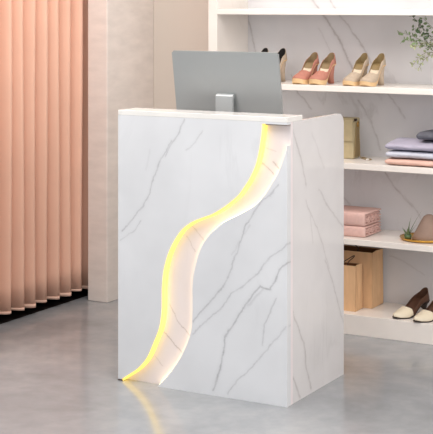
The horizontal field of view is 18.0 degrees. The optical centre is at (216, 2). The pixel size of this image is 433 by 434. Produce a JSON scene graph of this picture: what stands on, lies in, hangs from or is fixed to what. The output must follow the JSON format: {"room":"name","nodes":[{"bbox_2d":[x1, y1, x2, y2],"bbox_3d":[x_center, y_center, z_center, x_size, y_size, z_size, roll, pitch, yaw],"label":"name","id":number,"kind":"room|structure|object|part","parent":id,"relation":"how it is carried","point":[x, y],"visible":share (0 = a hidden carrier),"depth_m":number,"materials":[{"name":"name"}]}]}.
{"room":"clothing store","nodes":[
{"label":"clothing store","id":0,"kind":"room"},
{"bbox_2d":[88,0,152,302],"bbox_3d":[-0.502,0.085,7.215,0.120,2.900,0.450,0,0,29],"label":"wall","id":1,"kind":"structure","parent":0,"point":[120,32],"depth_m":7.03,"materials":[{"name":"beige paint"}]},
{"bbox_2d":[153,0,207,108],"bbox_3d":[1.903,0.085,6.185,5.320,2.900,0.100,0,0,29],"label":"wall","id":2,"kind":"structure","parent":0,"point":[177,24],"depth_m":7.33,"materials":[{"name":"beige paint"}]},
{"bbox_2d":[0,289,432,433],"bbox_3d":[-0.695,1.560,2.643,6.400,0.050,8.620,0,0,29],"label":"floor","id":3,"kind":"structure","parent":0,"point":[59,363],"depth_m":5.37,"materials":[{"name":"concrete"}]},
{"bbox_2d":[118,108,343,406],"bbox_3d":[0.063,0.985,5.604,0.766,1.100,0.530,0,0,29],"label":"reception desk","id":4,"kind":"object","parent":3,"relation":"on","point":[231,224],"visible":1,"depth_m":5.38,"materials":[{"name":"stone"}]},
{"bbox_3d":[-0.059,0.995,5.387,0.766,1.080,0.031,0,0,29],"label":"panel","id":5,"kind":"part","parent":4,"relation":"part of","materials":[{"name":"stone"}]},
{"bbox_3d":[-0.039,0.995,5.404,0.748,1.080,0.018,0,0,29],"label":"inset panel","id":6,"kind":"part","parent":4,"relation":"part of","materials":[{"name":"stone"}]},
{"bbox_3d":[0.024,1.039,5.341,0.578,0.992,0.031,0,0,29],"label":"panel","id":7,"kind":"part","parent":4,"relation":"part of","materials":[{"name":"stone"}]},
{"bbox_2d":[172,50,282,113],"bbox_3d":[0.074,0.415,5.734,0.502,0.429,0.183,0,0,29],"label":"desktop monitor","id":8,"kind":"object","parent":4,"relation":"on","point":[224,81],"visible":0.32,"depth_m":5.66,"materials":[{"name":"metal"}]},
{"bbox_3d":[0.402,0.995,5.443,0.018,1.080,0.479,0,0,29],"label":"panel","id":9,"kind":"part","parent":4,"relation":"part of","materials":[{"name":"stone"}]},
{"bbox_2d":[208,0,432,344],"bbox_3d":[1.030,0.215,6.298,2.255,2.640,0.355,0,0,29],"label":"shelving unit","id":10,"kind":"object","parent":3,"relation":"on","point":[402,106],"visible":0.28,"depth_m":6.58,"materials":[{"name":"stone"}]},
{"bbox_3d":[0.060,0.235,6.823,0.050,2.600,0.325,0,0,29],"label":"panel","id":11,"kind":"part","parent":10,"relation":"part of","materials":[{"name":"wood"}]},
{"bbox_2d":[278,48,286,81],"bbox_3d":[0.278,0.304,6.652,0.078,0.164,0.186,0,0,37],"label":"shoe","id":12,"kind":"object","parent":10,"relation":"on","point":[282,53],"visible":0.26,"depth_m":6.69,"materials":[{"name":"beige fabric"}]},
{"bbox_2d":[292,52,318,83],"bbox_3d":[0.429,0.312,6.550,0.080,0.148,0.176,0,0,38],"label":"shoe","id":13,"kind":"object","parent":10,"relation":"on","point":[310,66],"visible":0.98,"depth_m":6.54,"materials":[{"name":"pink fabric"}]},
{"bbox_2d":[309,53,335,84],"bbox_3d":[0.506,0.312,6.498,0.080,0.148,0.176,0,0,38],"label":"shoe","id":14,"kind":"object","parent":10,"relation":"on","point":[325,74],"visible":1,"depth_m":6.51,"materials":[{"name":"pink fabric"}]},
{"bbox_3d":[1.023,0.042,6.285,2.155,0.028,0.325,0,0,29],"label":"shelf","id":15,"kind":"part","parent":10,"relation":"part of","materials":[{"name":"wood"}]},
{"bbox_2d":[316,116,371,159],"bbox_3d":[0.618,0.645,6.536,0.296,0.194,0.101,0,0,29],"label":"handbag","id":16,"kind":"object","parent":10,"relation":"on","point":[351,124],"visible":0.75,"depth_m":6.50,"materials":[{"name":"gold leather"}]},
{"bbox_2d":[344,255,362,311],"bbox_3d":[0.600,1.312,6.451,0.156,0.260,0.088,0,0,29],"label":"paper bag","id":17,"kind":"object","parent":10,"relation":"on","point":[353,301],"visible":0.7,"depth_m":6.40,"materials":[{"name":"brown paper"}]},
{"bbox_2d":[343,53,368,85],"bbox_3d":[0.656,0.311,6.418,0.076,0.150,0.176,0,0,38],"label":"shoe","id":18,"kind":"object","parent":10,"relation":"on","point":[359,70],"visible":0.95,"depth_m":6.42,"materials":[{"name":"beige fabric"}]},
{"bbox_3d":[1.023,0.400,6.285,2.155,0.028,0.325,0,0,29],"label":"shelf","id":19,"kind":"part","parent":10,"relation":"part of","materials":[{"name":"wood"}]},
{"bbox_2d":[344,221,380,236],"bbox_3d":[0.605,1.067,6.504,0.304,0.050,0.201,0,0,29],"label":"folded towel","id":20,"kind":"object","parent":10,"relation":"on","point":[349,230],"visible":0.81,"depth_m":6.38,"materials":[{"name":"pink fabric"}]},
{"bbox_2d":[344,205,380,225],"bbox_3d":[0.605,1.009,6.504,0.303,0.063,0.201,0,0,29],"label":"folded towel","id":21,"kind":"object","parent":20,"relation":"on","point":[353,215],"visible":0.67,"depth_m":6.39,"materials":[{"name":"pink fabric"}]},
{"bbox_2d":[344,245,382,308],"bbox_3d":[0.652,1.296,6.566,0.264,0.291,0.140,0,0,29],"label":"paper bag","id":22,"kind":"object","parent":10,"relation":"on","point":[371,259],"visible":0.38,"depth_m":6.48,"materials":[{"name":"brown paper"}]},
{"bbox_2d":[359,53,385,86],"bbox_3d":[0.730,0.311,6.367,0.076,0.150,0.176,0,0,38],"label":"shoe","id":23,"kind":"object","parent":10,"relation":"on","point":[375,76],"visible":1,"depth_m":6.38,"materials":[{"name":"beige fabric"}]},
{"bbox_3d":[1.023,0.756,6.285,2.155,0.028,0.325,0,0,29],"label":"shelf","id":24,"kind":"part","parent":10,"relation":"part of","materials":[{"name":"stone"}]},
{"bbox_3d":[1.023,1.106,6.285,2.155,0.028,0.325,0,0,29],"label":"shelf","id":25,"kind":"part","parent":10,"relation":"part of","materials":[{"name":"stone"}]},
{"bbox_2d":[385,157,432,166],"bbox_3d":[0.984,0.725,6.276,0.353,0.031,0.264,0,0,29],"label":"shirt","id":26,"kind":"object","parent":10,"relation":"on","point":[393,160],"visible":0.72,"depth_m":6.21,"materials":[{"name":"pink fabric"}]},
{"bbox_2d":[385,149,432,159],"bbox_3d":[0.986,0.692,6.278,0.349,0.033,0.258,0,0,29],"label":"shirt","id":27,"kind":"object","parent":26,"relation":"on","point":[392,153],"visible":0.73,"depth_m":6.21,"materials":[{"name":"white fabric"}]},
{"bbox_2d":[385,137,432,151],"bbox_3d":[0.986,0.649,6.282,0.349,0.048,0.270,0,0,29],"label":"shirt","id":28,"kind":"object","parent":27,"relation":"on","point":[401,143],"visible":0.94,"depth_m":6.22,"materials":[{"name":"purple fabric"}]},
{"bbox_2d":[416,130,432,139],"bbox_3d":[1.038,0.605,6.246,0.190,0.036,0.204,0,0,29],"label":"folded cloth","id":29,"kind":"object","parent":28,"relation":"on","point":[428,134],"visible":1,"depth_m":6.19,"materials":[{"name":"grey fabric"}]},
{"bbox_2d":[392,287,429,318],"bbox_3d":[0.895,1.383,6.299,0.226,0.117,0.086,0,0,-38],"label":"shoe","id":30,"kind":"object","parent":10,"relation":"on","point":[421,299],"visible":0.98,"depth_m":6.31,"materials":[{"name":"beige leather"}]},
{"bbox_2d":[397,15,432,70],"bbox_3d":[0.995,0.220,6.252,0.339,0.332,0.111,0,0,22],"label":"plant","id":31,"kind":"object","parent":10,"relation":"on","point":[413,16],"visible":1,"depth_m":6.28,"materials":[{"name":"plant"}]},
{"bbox_2d":[400,232,432,242],"bbox_3d":[0.964,1.085,6.307,0.236,0.014,0.236,0,0,29],"label":"tray","id":32,"kind":"object","parent":10,"relation":"on","point":[402,237],"visible":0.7,"depth_m":6.23,"materials":[{"name":"gold metal"}]},
{"bbox_2d":[402,212,420,238],"bbox_3d":[0.898,1.021,6.308,0.096,0.134,0.053,0,0,29],"label":"aloe plant","id":33,"kind":"object","parent":32,"relation":"on","point":[407,235],"visible":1,"depth_m":6.31,"materials":[{"name":"green plant"}]},
{"bbox_3d":[0.885,1.079,6.314,0.034,0.018,0.034,0,0,29],"label":"pot","id":34,"kind":"part","parent":33,"relation":"part of","materials":[{"name":"green ceramic"}]},
{"bbox_2d":[412,214,432,240],"bbox_3d":[0.980,1.030,6.292,0.156,0.115,0.156,0,0,29],"label":"ornament","id":35,"kind":"object","parent":32,"relation":"on","point":[424,231],"visible":1,"depth_m":6.25,"materials":[{"name":"pink ceramic"}]},
{"bbox_2d":[413,301,432,322],"bbox_3d":[0.979,1.383,6.229,0.226,0.117,0.086,0,0,-38],"label":"shoe","id":36,"kind":"object","parent":10,"relation":"on","point":[424,316],"visible":1,"depth_m":6.17,"materials":[{"name":"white leather"}]},
{"bbox_3d":[0.018,-1.415,4.020,6.500,0.100,5.720,0,0,29],"label":"ceiling","id":37,"kind":"structure","parent":0,"visible":0},
{"bbox_2d":[0,0,87,314],"bbox_3d":[-0.982,0.066,6.678,0.139,2.861,1.330,0,0,29],"label":"curtain","id":38,"kind":"object","parent":37,"relation":"hanging from","point":[44,43],"visible":0.94,"depth_m":6.79,"materials":[{"name":"pink fabric"}]}
]}

